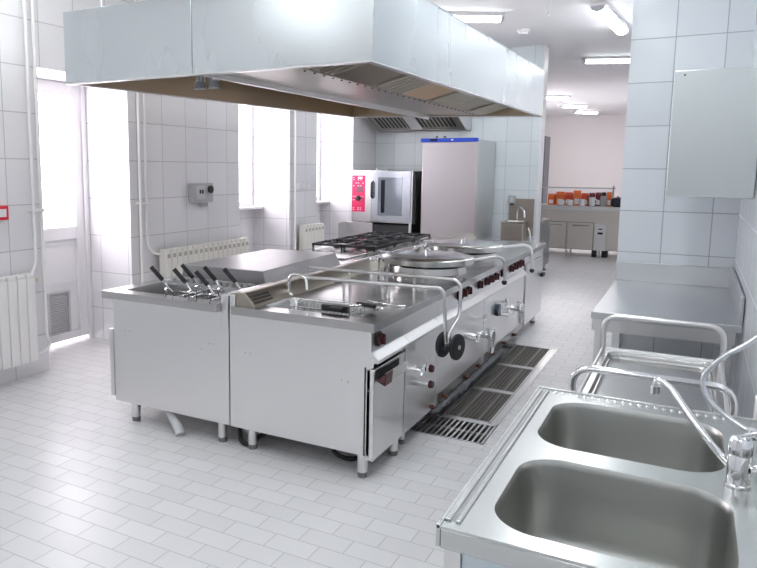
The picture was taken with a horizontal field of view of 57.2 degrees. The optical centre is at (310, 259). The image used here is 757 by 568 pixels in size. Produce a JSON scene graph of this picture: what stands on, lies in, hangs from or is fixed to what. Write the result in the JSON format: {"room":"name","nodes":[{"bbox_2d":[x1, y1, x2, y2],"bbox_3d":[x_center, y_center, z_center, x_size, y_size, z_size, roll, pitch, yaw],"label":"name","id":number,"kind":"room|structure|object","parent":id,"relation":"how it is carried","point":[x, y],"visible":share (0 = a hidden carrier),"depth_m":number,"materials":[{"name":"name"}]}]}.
{"room":"commercial kitchen","nodes":[
{"label":"commercial kitchen","id":0,"kind":"room"},
{"bbox_2d":[0,0,375,383],"bbox_3d":[-2.472,-0.810,5.631,0.750,3.400,13.540,5,9,29],"label":"wall","id":1,"kind":"structure","parent":0,"point":[189,140],"depth_m":6.67,"materials":[{"name":"white tile"}]},
{"bbox_2d":[0,206,8,219],"bbox_3d":[-2.315,-0.351,5.166,0.032,0.105,0.105,5,9,29],"label":"sign","id":2,"kind":"object","parent":1,"relation":"attached to","point":[4,213],"visible":1,"depth_m":5.17,"materials":[{"name":"red plastic"}]},
{"bbox_2d":[0,273,38,370],"bbox_3d":[-2.417,0.494,5.002,0.129,0.690,1.047,5,9,29],"label":"radiator","id":3,"kind":"object","parent":1,"relation":"attached to","point":[18,310],"visible":1,"depth_m":5.23,"materials":[{"name":"white metal"}]},
{"bbox_2d":[22,0,51,354],"bbox_3d":[-2.157,-0.850,5.334,0.076,3.239,0.189,5,9,29],"label":"pipe","id":4,"kind":"object","parent":1,"relation":"attached to","point":[40,209],"visible":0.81,"depth_m":5.34,"materials":[{"name":"white metal"}]},
{"bbox_2d":[37,79,88,343],"bbox_3d":[-2.396,-0.406,6.217,0.115,2.388,0.972,5,9,29],"label":"door","id":5,"kind":"structure","parent":1,"relation":"in","point":[65,252],"depth_m":6.48,"materials":[{"name":"white plastic"}]},
{"bbox_2d":[47,290,71,336],"bbox_3d":[-2.349,0.496,6.445,0.022,0.400,0.260,5,9,29],"label":"vent grille","id":6,"kind":"object","parent":5,"relation":"attached to","point":[59,302],"depth_m":6.45,"materials":[{"name":"grey metal"}]},
{"bbox_2d":[80,86,93,337],"bbox_3d":[-2.146,-0.440,6.609,0.030,2.415,0.040,5,9,29],"label":"trim","id":7,"kind":"structure","parent":1,"relation":"attached to","point":[82,89],"depth_m":6.59,"materials":[{"name":"white plastic"}]},
{"bbox_2d":[134,0,161,282],"bbox_3d":[-1.513,-0.915,6.480,0.080,3.400,0.325,6,9,35],"label":"pipe","id":8,"kind":"object","parent":1,"relation":"attached to","point":[140,203],"visible":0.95,"depth_m":6.41,"materials":[{"name":"white metal"}]},
{"bbox_2d":[188,183,213,206],"bbox_3d":[-1.135,-0.677,7.194,0.099,0.245,0.320,5,9,29],"label":"switch box","id":9,"kind":"object","parent":1,"relation":"attached to","point":[201,193],"visible":1,"depth_m":7.14,"materials":[{"name":"grey plastic"}]},
{"bbox_2d":[159,237,248,277],"bbox_3d":[-1.095,0.139,7.341,0.140,0.650,1.467,5,9,29],"label":"radiator","id":10,"kind":"object","parent":1,"relation":"attached to","point":[174,257],"visible":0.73,"depth_m":7.07,"materials":[{"name":"white metal"}]},
{"bbox_2d":[239,105,262,210],"bbox_3d":[-0.983,-1.422,8.518,0.230,1.618,1.106,5,9,29],"label":"window","id":11,"kind":"structure","parent":1,"relation":"in","point":[243,205],"depth_m":8.99,"materials":[{"name":"white plastic"}]},
{"bbox_2d":[294,111,296,249],"bbox_3d":[-0.195,-1.216,8.825,0.028,3.400,0.028,5,9,29],"label":"pipe","id":12,"kind":"object","parent":1,"relation":"attached to","point":[295,135],"visible":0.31,"depth_m":8.83,"materials":[{"name":"white metal"}]},
{"bbox_2d":[296,182,310,189],"bbox_3d":[-0.102,-0.977,9.112,0.018,0.087,0.374,5,9,29],"label":"wall socket","id":13,"kind":"object","parent":1,"relation":"attached to","point":[298,185],"visible":0.89,"depth_m":9.10,"materials":[{"name":"white plastic"}]},
{"bbox_2d":[299,223,323,250],"bbox_3d":[0.006,-0.138,9.302,0.140,0.700,0.597,5,9,29],"label":"radiator","id":14,"kind":"object","parent":1,"relation":"attached to","point":[309,234],"visible":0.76,"depth_m":9.12,"materials":[{"name":"white metal"}]},
{"bbox_2d":[317,114,328,203],"bbox_3d":[-0.081,-1.628,10.127,0.230,1.618,1.128,5,9,29],"label":"window","id":15,"kind":"structure","parent":1,"relation":"in","point":[319,201],"depth_m":10.61,"materials":[{"name":"white plastic"}]},
{"bbox_2d":[0,248,616,567],"bbox_3d":[3.086,0.335,10.540,5.900,0.080,27.200,5,9,29],"label":"floor","id":16,"kind":"structure","parent":0,"point":[84,483],"depth_m":3.69,"materials":[{"name":"tile"}]},
{"bbox_2d":[101,275,272,441],"bbox_3d":[-0.787,0.605,4.481,0.966,0.931,0.570,5,9,29],"label":"pasta cooker","id":17,"kind":"object","parent":16,"relation":"on","point":[170,354],"visible":0.84,"depth_m":4.26,"materials":[{"name":"silver metal"}]},
{"bbox_2d":[150,265,192,296],"bbox_3d":[-0.870,0.234,4.321,0.144,0.420,0.252,5,9,29],"label":"basket","id":18,"kind":"object","parent":17,"relation":"in","point":[152,268],"visible":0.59,"depth_m":4.25,"materials":[{"name":"silver metal"}]},
{"bbox_2d":[164,291,192,296],"bbox_3d":[-0.836,0.325,4.369,0.118,0.228,0.156,5,9,29],"label":"wire basket","id":19,"kind":"object","parent":18,"relation":"on","point":[179,292],"depth_m":4.37,"materials":[{"name":"silver metal"}]},
{"bbox_2d":[101,279,242,312],"bbox_3d":[-0.805,0.218,4.442,0.910,0.045,0.570,5,9,29],"label":"countertop","id":20,"kind":"structure","parent":17,"relation":"on","point":[118,293],"depth_m":4.22,"materials":[{"name":"silver metal"}]},
{"bbox_2d":[172,268,215,300],"bbox_3d":[-0.713,0.246,4.234,0.144,0.420,0.252,5,9,29],"label":"basket","id":21,"kind":"object","parent":17,"relation":"in","point":[179,275],"visible":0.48,"depth_m":4.17,"materials":[{"name":"black plastic"}]},
{"bbox_2d":[190,294,215,300],"bbox_3d":[-0.679,0.337,4.282,0.118,0.228,0.156,5,9,29],"label":"wire basket","id":22,"kind":"object","parent":21,"relation":"on","point":[212,296],"depth_m":4.30,"materials":[{"name":"silver metal"}]},
{"bbox_2d":[180,264,221,300],"bbox_3d":[-0.700,0.222,4.420,0.144,0.420,0.252,5,9,29],"label":"basket","id":23,"kind":"object","parent":17,"relation":"in","point":[182,266],"visible":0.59,"depth_m":4.36,"materials":[{"name":"black plastic"}]},
{"bbox_2d":[194,270,220,300],"bbox_3d":[-0.569,0.258,4.155,0.144,0.420,0.252,5,9,29],"label":"basket","id":24,"kind":"object","parent":17,"relation":"in","point":[199,275],"visible":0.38,"depth_m":4.07,"materials":[{"name":"black plastic"}]},
{"bbox_2d":[203,266,231,299],"bbox_3d":[-0.547,0.234,4.336,0.144,0.420,0.252,5,9,29],"label":"basket","id":25,"kind":"object","parent":17,"relation":"in","point":[212,276],"visible":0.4,"depth_m":4.25,"materials":[{"name":"black plastic"}]},
{"bbox_2d":[223,267,240,289],"bbox_3d":[-0.416,0.245,4.264,0.144,0.420,0.252,5,9,29],"label":"basket","id":26,"kind":"object","parent":17,"relation":"in","point":[225,270],"visible":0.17,"depth_m":4.17,"materials":[{"name":"black plastic"}]},
{"bbox_2d":[164,249,340,286],"bbox_3d":[-0.339,0.470,5.271,0.961,0.985,1.255,5,9,29],"label":"griddle","id":27,"kind":"object","parent":16,"relation":"on","point":[268,265],"visible":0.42,"depth_m":4.88,"materials":[{"name":"silver metal"}]},
{"bbox_2d":[230,282,409,477],"bbox_3d":[0.050,0.663,3.981,0.970,0.945,0.493,5,9,29],"label":"fryer","id":28,"kind":"object","parent":16,"relation":"on","point":[333,380],"visible":0.98,"depth_m":3.80,"materials":[{"name":"silver metal"}]},
{"bbox_2d":[238,428,267,445],"bbox_3d":[-0.314,1.028,4.204,0.375,0.147,0.262,5,9,29],"label":"gas hose","id":29,"kind":"object","parent":28,"relation":"attached to","point":[242,441],"visible":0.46,"depth_m":4.13,"materials":[{"name":"black rubber"}]},
{"bbox_2d":[287,273,307,295],"bbox_3d":[-0.083,0.151,4.247,0.170,0.147,0.050,5,9,29],"label":"water tap","id":30,"kind":"object","parent":28,"relation":"on","point":[304,277],"visible":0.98,"depth_m":4.24,"materials":[{"name":"silver metal"}]},
{"bbox_2d":[231,295,408,332],"bbox_3d":[0.053,0.291,3.932,0.890,0.045,0.493,5,9,29],"label":"countertop","id":31,"kind":"structure","parent":28,"relation":"on","point":[376,321],"depth_m":3.74,"materials":[{"name":"silver metal"}]},
{"bbox_2d":[289,300,376,316],"bbox_3d":[0.134,0.296,3.921,0.506,0.135,0.263,5,9,29],"label":"basket","id":32,"kind":"object","parent":28,"relation":"in","point":[336,307],"visible":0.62,"depth_m":3.84,"materials":[{"name":"silver metal"}]},
{"bbox_2d":[330,448,356,460],"bbox_3d":[0.285,1.058,4.028,0.434,0.131,0.293,2,8,14],"label":"gas hose","id":33,"kind":"object","parent":28,"relation":"attached to","point":[348,458],"visible":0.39,"depth_m":3.92,"materials":[{"name":"black rubber"}]},
{"bbox_2d":[366,300,404,306],"bbox_3d":[0.429,0.251,3.968,0.230,0.027,0.028,2,8,14],"label":"skimmer","id":34,"kind":"object","parent":28,"relation":"on","point":[366,300],"visible":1,"depth_m":3.96,"materials":[{"name":"silver metal"}]},
{"bbox_2d":[328,222,372,242],"bbox_3d":[0.573,-0.088,9.946,0.420,0.880,0.580,5,9,29],"label":"side table","id":35,"kind":"object","parent":16,"relation":"on","point":[344,229],"visible":0.34,"depth_m":10.13,"materials":[{"name":"silver metal"}]},
{"bbox_2d":[273,271,440,443],"bbox_3d":[0.313,0.605,4.430,0.988,0.945,0.550,5,9,29],"label":"pan","id":36,"kind":"object","parent":16,"relation":"on","point":[420,327],"visible":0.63,"depth_m":4.24,"materials":[{"name":"silver metal"}]},
{"bbox_2d":[297,283,439,314],"bbox_3d":[0.364,0.238,4.354,0.760,0.045,0.550,5,9,29],"label":"countertop","id":37,"kind":"structure","parent":36,"relation":"on","point":[415,301],"depth_m":4.31,"materials":[{"name":"silver metal"}]},
{"bbox_2d":[300,266,464,359],"bbox_3d":[0.436,0.329,4.430,1.125,0.476,0.320,4,8,24],"label":"lid arm","id":38,"kind":"object","parent":36,"relation":"attached to","point":[444,345],"visible":0.99,"depth_m":4.23,"materials":[{"name":"silver metal"}]},
{"bbox_2d":[300,231,443,264],"bbox_3d":[0.556,0.260,7.076,0.760,0.941,2.750,5,9,29],"label":"gas range","id":39,"kind":"object","parent":16,"relation":"on","point":[360,246],"visible":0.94,"depth_m":6.86,"materials":[{"name":"silver metal"}]},
{"bbox_2d":[351,168,421,232],"bbox_3d":[1.235,-0.560,10.540,1.000,1.670,0.962,5,9,29],"label":"oven","id":40,"kind":"object","parent":16,"relation":"on","point":[388,199],"visible":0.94,"depth_m":10.11,"materials":[{"name":"silver metal"}]},
{"bbox_2d":[315,248,506,404],"bbox_3d":[0.776,0.450,5.158,1.076,1.070,1.191,5,9,29],"label":"kettle","id":41,"kind":"object","parent":16,"relation":"on","point":[450,372],"visible":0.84,"depth_m":4.95,"materials":[{"name":"silver metal"}]},
{"bbox_2d":[336,266,486,299],"bbox_3d":[0.775,0.143,5.088,0.760,0.045,1.133,5,9,29],"label":"countertop","id":42,"kind":"structure","parent":41,"relation":"on","point":[472,276],"depth_m":4.86,"materials":[{"name":"silver metal"}]},
{"bbox_2d":[481,328,495,352],"bbox_3d":[1.367,0.620,5.359,0.110,0.231,0.192,5,9,29],"label":"tap","id":43,"kind":"object","parent":41,"relation":"on","point":[490,335],"depth_m":5.38,"materials":[{"name":"silver metal"}]},
{"bbox_2d":[409,414,495,444],"bbox_3d":[0.916,1.098,4.442,0.470,0.033,0.343,5,9,29],"label":"drain grate","id":44,"kind":"object","parent":16,"relation":"in","point":[457,429],"visible":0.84,"depth_m":4.45,"materials":[{"name":"silver metal"}]},
{"bbox_2d":[420,138,495,239],"bbox_3d":[2.124,-0.697,10.041,0.805,2.083,0.972,5,9,29],"label":"refrigerator","id":45,"kind":"object","parent":16,"relation":"on","point":[457,194],"visible":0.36,"depth_m":9.60,"materials":[{"name":"white metal"}]},
{"bbox_2d":[395,238,533,362],"bbox_3d":[1.394,0.309,6.250,1.086,1.070,1.437,5,9,29],"label":"kettle","id":46,"kind":"object","parent":16,"relation":"on","point":[504,307],"visible":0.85,"depth_m":5.91,"materials":[{"name":"silver metal"}]},
{"bbox_2d":[466,251,526,275],"bbox_3d":[1.402,0.000,6.206,0.760,0.045,1.433,5,9,29],"label":"countertop","id":47,"kind":"structure","parent":46,"relation":"on","point":[510,257],"depth_m":5.97,"materials":[{"name":"silver metal"}]},
{"bbox_2d":[511,301,524,323],"bbox_3d":[1.863,0.467,6.238,0.110,0.231,0.192,5,9,29],"label":"tap","id":48,"kind":"object","parent":46,"relation":"on","point":[520,308],"depth_m":6.27,"materials":[{"name":"silver metal"}]},
{"bbox_2d":[437,232,545,335],"bbox_3d":[1.837,0.226,7.387,1.135,0.945,0.977,5,9,29],"label":"base cabinet","id":49,"kind":"object","parent":16,"relation":"on","point":[532,281],"visible":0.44,"depth_m":7.20,"materials":[{"name":"silver metal"}]},
{"bbox_2d":[476,239,545,255],"bbox_3d":[1.833,-0.147,7.342,1.120,0.045,0.977,5,9,29],"label":"countertop","id":50,"kind":"structure","parent":49,"relation":"on","point":[536,246],"depth_m":7.30,"materials":[{"name":"silver metal"}]},
{"bbox_2d":[427,344,557,427],"bbox_3d":[1.547,0.964,5.569,0.477,0.053,2.252,5,9,29],"label":"floor drain grate","id":51,"kind":"object","parent":16,"relation":"in","point":[444,404],"depth_m":5.33,"materials":[{"name":"silver metal"}]},
{"bbox_2d":[539,217,551,269],"bbox_3d":[3.455,-0.218,11.099,0.570,0.875,1.210,5,9,29],"label":"base cabinet","id":52,"kind":"object","parent":16,"relation":"on","point":[544,222],"visible":0.2,"depth_m":11.17,"materials":[{"name":"grey metal"}]},
{"bbox_2d":[540,217,551,223],"bbox_3d":[3.458,-0.632,11.045,0.570,0.039,1.210,5,9,29],"label":"countertop","id":53,"kind":"structure","parent":52,"relation":"on","point":[543,219],"depth_m":11.01,"materials":[{"name":"silver metal"}]},
{"bbox_2d":[541,136,550,202],"bbox_3d":[4.752,-1.449,14.817,0.550,2.360,0.570,5,9,29],"label":"tall cabinet","id":54,"kind":"object","parent":16,"relation":"on","point":[547,139],"visible":0.19,"depth_m":14.57,"materials":[{"name":"grey metal"}]},
{"bbox_2d":[541,203,619,257],"bbox_3d":[5.447,-0.582,13.575,2.420,0.975,0.900,5,9,29],"label":"base cabinet","id":55,"kind":"object","parent":16,"relation":"on","point":[594,228],"depth_m":13.25,"materials":[{"name":"silver metal"}]},
{"bbox_2d":[548,193,555,204],"bbox_3d":[4.819,-1.216,13.776,0.130,0.220,0.122,5,9,33],"label":"carton","id":56,"kind":"object","parent":55,"relation":"on","point":[551,197],"visible":1,"depth_m":13.73,"materials":[{"name":"orange cardboard"}]},
{"bbox_2d":[556,192,564,204],"bbox_3d":[4.959,-1.225,13.696,0.160,0.260,0.122,3,8,22],"label":"carton","id":57,"kind":"object","parent":55,"relation":"on","point":[559,195],"visible":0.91,"depth_m":13.65,"materials":[{"name":"orange cardboard"}]},
{"bbox_2d":[559,200,566,204],"bbox_3d":[4.916,-1.117,13.489,0.133,0.100,0.109,0,8,-4],"label":"cup","id":58,"kind":"object","parent":55,"relation":"on","point":[561,202],"visible":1,"depth_m":13.45,"materials":[{"name":"white ceramic"}]},
{"bbox_2d":[565,192,572,204],"bbox_3d":[5.098,-1.209,13.620,0.130,0.250,0.122,5,9,33],"label":"carton","id":59,"kind":"object","parent":55,"relation":"on","point":[568,195],"visible":0.73,"depth_m":13.57,"materials":[{"name":"orange"}]},
{"bbox_2d":[567,200,574,205],"bbox_3d":[5.056,-1.111,13.411,0.133,0.110,0.109,0,8,-4],"label":"cup","id":60,"kind":"object","parent":55,"relation":"on","point":[569,202],"visible":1,"depth_m":13.37,"materials":[{"name":"white ceramic"}]},
{"bbox_2d":[573,190,580,204],"bbox_3d":[5.230,-1.218,13.545,0.140,0.290,0.122,3,8,22],"label":"carton","id":61,"kind":"object","parent":55,"relation":"on","point":[577,193],"visible":0.76,"depth_m":13.49,"materials":[{"name":"orange cardboard"}]},
{"bbox_2d":[542,186,615,197],"bbox_3d":[5.285,-1.288,13.715,1.416,0.384,0.034,5,9,29],"label":"shelf","id":62,"kind":"object","parent":55,"relation":"on","point":[613,188],"visible":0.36,"depth_m":13.60,"materials":[{"name":"silver metal"}]},
{"bbox_2d":[541,203,619,211],"bbox_3d":[5.450,-1.028,13.516,2.420,0.075,0.900,5,9,29],"label":"countertop","id":63,"kind":"structure","parent":55,"relation":"on","point":[543,205],"depth_m":13.19,"materials":[{"name":"white metal"}]},
{"bbox_2d":[579,199,586,205],"bbox_3d":[5.248,-1.106,13.304,0.133,0.130,0.109,0,8,-4],"label":"cup","id":64,"kind":"object","parent":55,"relation":"on","point":[581,201],"visible":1,"depth_m":13.26,"materials":[{"name":"white ceramic"}]},
{"bbox_2d":[581,193,588,205],"bbox_3d":[5.356,-1.183,13.479,0.120,0.240,0.122,5,9,33],"label":"carton","id":65,"kind":"object","parent":55,"relation":"on","point":[585,196],"visible":0.7,"depth_m":13.43,"materials":[{"name":"orange"}]},
{"bbox_2d":[589,197,597,205],"bbox_3d":[5.406,-1.113,13.215,0.133,0.170,0.109,0,8,-4],"label":"cup","id":66,"kind":"object","parent":55,"relation":"on","point":[591,199],"visible":1,"depth_m":13.17,"materials":[{"name":"white ceramic"}]},
{"bbox_2d":[595,192,601,205],"bbox_3d":[5.579,-1.176,13.355,0.110,0.260,0.122,5,9,33],"label":"carton","id":67,"kind":"object","parent":55,"relation":"on","point":[598,194],"visible":0.73,"depth_m":13.31,"materials":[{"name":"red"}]},
{"bbox_2d":[600,192,606,206],"bbox_3d":[5.599,-1.159,13.185,0.118,0.271,0.118,5,9,29],"label":"coffee grinder","id":68,"kind":"object","parent":55,"relation":"on","point":[603,199],"visible":1,"depth_m":13.14,"materials":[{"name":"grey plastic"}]},
{"bbox_2d":[607,192,611,205],"bbox_3d":[5.737,-1.168,13.268,0.090,0.270,0.122,3,8,22],"label":"carton","id":69,"kind":"object","parent":55,"relation":"on","point":[609,194],"visible":0.87,"depth_m":13.21,"materials":[{"name":"orange cardboard"}]},
{"bbox_2d":[611,196,620,206],"bbox_3d":[5.823,-1.107,13.090,0.234,0.196,0.234,5,9,29],"label":"cooking pot","id":70,"kind":"object","parent":55,"relation":"on","point":[615,201],"visible":0.74,"depth_m":13.02,"materials":[{"name":"grey metal"}]},
{"bbox_2d":[436,386,756,567],"bbox_3d":[0.857,0.931,1.896,0.707,0.970,1.126,5,9,29],"label":"double sink","id":71,"kind":"object","parent":16,"relation":"on","point":[575,479],"visible":0.96,"depth_m":1.81,"materials":[{"name":"silver metal"}]},
{"bbox_2d":[649,377,756,490],"bbox_3d":[1.025,0.450,1.801,0.067,0.209,0.348,-3,8,-27],"label":"faucet","id":72,"kind":"object","parent":71,"relation":"on","point":[738,461],"visible":1,"depth_m":1.71,"materials":[{"name":"silver metal"}]},
{"bbox_2d":[700,335,756,440],"bbox_3d":[1.120,0.254,1.744,0.216,0.385,0.104,3,8,22],"label":"hose","id":73,"kind":"object","parent":72,"relation":"attached to","point":[753,340],"visible":0.96,"depth_m":1.79,"materials":[{"name":"silver metal"}]},
{"bbox_2d":[568,314,737,415],"bbox_3d":[1.428,0.807,2.908,0.542,0.958,1.080,5,9,29],"label":"trolley","id":74,"kind":"object","parent":16,"relation":"on","point":[628,374],"visible":0.33,"depth_m":2.94,"materials":[{"name":"silver metal"}]},
{"bbox_2d":[582,349,724,412],"bbox_3d":[1.430,0.518,2.870,0.500,0.032,0.930,5,9,29],"label":"shelf","id":75,"kind":"object","parent":74,"relation":"attached to","point":[628,388],"depth_m":2.98,"materials":[{"name":"silver metal"}]},
{"bbox_2d":[591,261,744,386],"bbox_3d":[2.203,0.597,4.306,0.720,1.020,1.315,5,9,29],"label":"work table","id":76,"kind":"object","parent":16,"relation":"on","point":[713,295],"visible":0.54,"depth_m":4.11,"materials":[{"name":"silver metal"}]},
{"bbox_2d":[376,45,543,241],"bbox_3d":[2.003,-1.456,10.757,3.050,3.400,0.240,5,9,29],"label":"wall","id":77,"kind":"structure","parent":0,"point":[517,139],"depth_m":10.16,"materials":[{"name":"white tile"}]},
{"bbox_2d":[365,117,470,132],"bbox_3d":[1.492,-2.171,10.110,1.420,0.530,1.160,5,9,29],"label":"extractor hood","id":78,"kind":"object","parent":77,"relation":"attached to","point":[381,124],"visible":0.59,"depth_m":10.28,"materials":[{"name":"silver metal"}]},
{"bbox_2d":[508,195,515,204],"bbox_3d":[2.942,-0.872,10.083,0.090,0.140,0.084,5,9,29],"label":"soap dispenser","id":79,"kind":"object","parent":77,"relation":"attached to","point":[512,198],"visible":1,"depth_m":10.05,"materials":[{"name":"grey plastic"}]},
{"bbox_2d":[500,199,534,241],"bbox_3d":[2.981,-0.507,9.977,0.402,0.744,0.368,5,9,29],"label":"basin","id":80,"kind":"object","parent":77,"relation":"attached to","point":[519,225],"visible":0.99,"depth_m":9.99,"materials":[{"name":"silver metal"}]},
{"bbox_2d":[516,206,525,220],"bbox_3d":[3.043,-0.663,9.986,0.030,0.223,0.240,-1,8,-12],"label":"faucet","id":81,"kind":"object","parent":80,"relation":"on","point":[520,210],"depth_m":10.08,"materials":[{"name":"silver metal"}]},
{"bbox_2d":[508,199,534,235],"bbox_3d":[3.081,-0.626,10.102,0.360,0.540,0.028,5,9,29],"label":"backsplash","id":82,"kind":"structure","parent":77,"relation":"attached to","point":[528,205],"depth_m":10.05,"materials":[{"name":"silver metal"}]},
{"bbox_2d":[535,45,548,242],"bbox_3d":[3.342,-1.350,10.020,0.015,3.400,0.260,5,9,29],"label":"trim","id":83,"kind":"structure","parent":77,"relation":"attached to","point":[546,48],"depth_m":9.96,"materials":[{"name":"white plastic"}]},
{"bbox_2d":[429,0,633,116],"bbox_3d":[3.110,-3.125,10.084,5.900,0.100,27.200,5,9,29],"label":"ceiling","id":84,"kind":"structure","parent":0,"point":[572,31],"depth_m":9.36,"materials":[{"name":"white paint"}]},
{"bbox_2d":[63,0,544,118],"bbox_3d":[0.342,-1.788,5.179,2.064,1.305,3.732,5,9,29],"label":"extractor hood","id":85,"kind":"object","parent":84,"relation":"hanging from","point":[345,58],"visible":1,"depth_m":3.88,"materials":[{"name":"silver metal"}]},
{"bbox_2d":[194,76,205,89],"bbox_3d":[-0.643,-1.056,3.876,0.068,0.182,0.139,5,9,29],"label":"spot lamp","id":86,"kind":"object","parent":85,"relation":"attached to","point":[200,81],"depth_m":3.89,"materials":[{"name":"silver metal"}]},
{"bbox_2d":[208,77,219,88],"bbox_3d":[-0.560,-1.049,3.830,0.068,0.182,0.139,5,9,29],"label":"spot lamp","id":87,"kind":"object","parent":85,"relation":"attached to","point":[213,81],"depth_m":3.84,"materials":[{"name":"silver metal"}]},
{"bbox_2d":[449,12,503,22],"bbox_3d":[1.433,-2.734,7.769,1.468,0.093,0.160,0,8,-3],"label":"ceiling lamp","id":88,"kind":"object","parent":84,"relation":"attached to","point":[464,16],"visible":0.41,"depth_m":7.72,"materials":[{"name":"white plastic"}]},
{"bbox_2d":[456,16,501,21],"bbox_3d":[1.432,-2.714,7.772,1.408,0.050,0.140,0,8,-3],"label":"diffuser","id":89,"kind":"object","parent":88,"relation":"attached to","point":[464,18],"depth_m":7.74,"materials":[{"name":"white plastic"}]},
{"bbox_2d":[516,29,529,34],"bbox_3d":[2.670,-2.862,8.680,0.160,0.060,0.160,5,9,29],"label":"smoke detector","id":90,"kind":"object","parent":84,"relation":"attached to","point":[519,31],"visible":1,"depth_m":8.63,"materials":[{"name":"white plastic"}]},
{"bbox_2d":[547,95,570,99],"bbox_3d":[5.493,-3.817,16.186,1.238,0.093,0.220,-2,8,-14],"label":"ceiling lamp","id":91,"kind":"object","parent":84,"relation":"attached to","point":[554,97],"visible":0.47,"depth_m":16.18,"materials":[{"name":"white plastic"}]},
{"bbox_2d":[547,97,568,99],"bbox_3d":[5.493,-3.797,16.189,1.178,0.050,0.200,-2,8,-14],"label":"diffuser","id":92,"kind":"object","parent":91,"relation":"attached to","point":[554,98],"depth_m":16.20,"materials":[{"name":"white plastic"}]},
{"bbox_2d":[558,104,587,108],"bbox_3d":[6.994,-4.098,18.394,0.794,0.093,0.220,-2,8,-20],"label":"ceiling lamp","id":93,"kind":"object","parent":84,"relation":"attached to","point":[583,106],"visible":1,"depth_m":18.31,"materials":[{"name":"white plastic"}]},
{"bbox_2d":[563,105,586,107],"bbox_3d":[6.994,-4.079,18.397,0.734,0.050,0.200,-2,8,-20],"label":"diffuser","id":94,"kind":"object","parent":93,"relation":"attached to","point":[564,106],"depth_m":18.32,"materials":[{"name":"white plastic"}]},
{"bbox_2d":[571,110,598,113],"bbox_3d":[8.044,-4.333,20.227,0.832,0.093,0.220,-3,8,-22],"label":"ceiling lamp","id":95,"kind":"object","parent":84,"relation":"attached to","point":[572,111],"visible":1,"depth_m":20.13,"materials":[{"name":"white plastic"}]},
{"bbox_2d":[577,111,597,113],"bbox_3d":[8.044,-4.314,20.229,0.772,0.050,0.200,-3,8,-22],"label":"diffuser","id":96,"kind":"object","parent":95,"relation":"attached to","point":[581,112],"depth_m":20.19,"materials":[{"name":"white plastic"}]},
{"bbox_2d":[582,56,629,63],"bbox_3d":[4.826,-3.099,10.711,1.152,0.093,0.160,1,8,6],"label":"ceiling lamp","id":97,"kind":"object","parent":84,"relation":"attached to","point":[622,59],"visible":0.53,"depth_m":10.68,"materials":[{"name":"white plastic"}]},
{"bbox_2d":[585,59,629,63],"bbox_3d":[4.826,-3.080,10.714,1.092,0.050,0.140,1,8,6],"label":"diffuser","id":98,"kind":"object","parent":97,"relation":"attached to","point":[587,61],"depth_m":10.69,"materials":[{"name":"white plastic"}]},
{"bbox_2d":[590,1,628,34],"bbox_3d":[3.419,-2.732,7.856,0.160,0.093,1.553,5,9,32],"label":"ceiling lamp","id":99,"kind":"object","parent":84,"relation":"attached to","point":[602,9],"visible":1,"depth_m":7.61,"materials":[{"name":"white plastic"}]},
{"bbox_2d":[545,115,625,204],"bbox_3d":[9.659,-2.890,22.016,5.900,3.400,0.200,5,9,29],"label":"wall","id":100,"kind":"structure","parent":0,"point":[586,151],"depth_m":22.25,"materials":[{"name":"white paint"}]},
{"bbox_2d":[611,0,756,359],"bbox_3d":[7.186,-1.680,12.714,1.025,3.400,18.600,5,9,29],"label":"wall","id":101,"kind":"structure","parent":0,"point":[668,37],"depth_m":4.75,"materials":[{"name":"white tile"}]},
{"bbox_2d":[728,12,756,417],"bbox_3d":[0.898,-0.158,0.861,0.200,3.400,8.400,5,9,29],"label":"wall","id":102,"kind":"structure","parent":0,"point":[743,367],"depth_m":3.42,"materials":[{"name":"white tile"}]},
{"bbox_2d":[665,66,756,198],"bbox_3d":[2.284,-0.696,3.936,0.408,0.650,1.002,5,9,29],"label":"upper cabinet","id":103,"kind":"object","parent":102,"relation":"attached to","point":[713,145],"visible":1,"depth_m":3.50,"materials":[{"name":"white metal"}]},
{"bbox_2d":[753,395,756,418],"bbox_3d":[1.456,0.904,2.282,0.044,0.930,0.050,5,9,29],"label":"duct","id":104,"kind":"object","parent":102,"relation":"attached to","point":[755,402],"visible":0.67,"depth_m":2.22,"materials":[{"name":"white plastic"}]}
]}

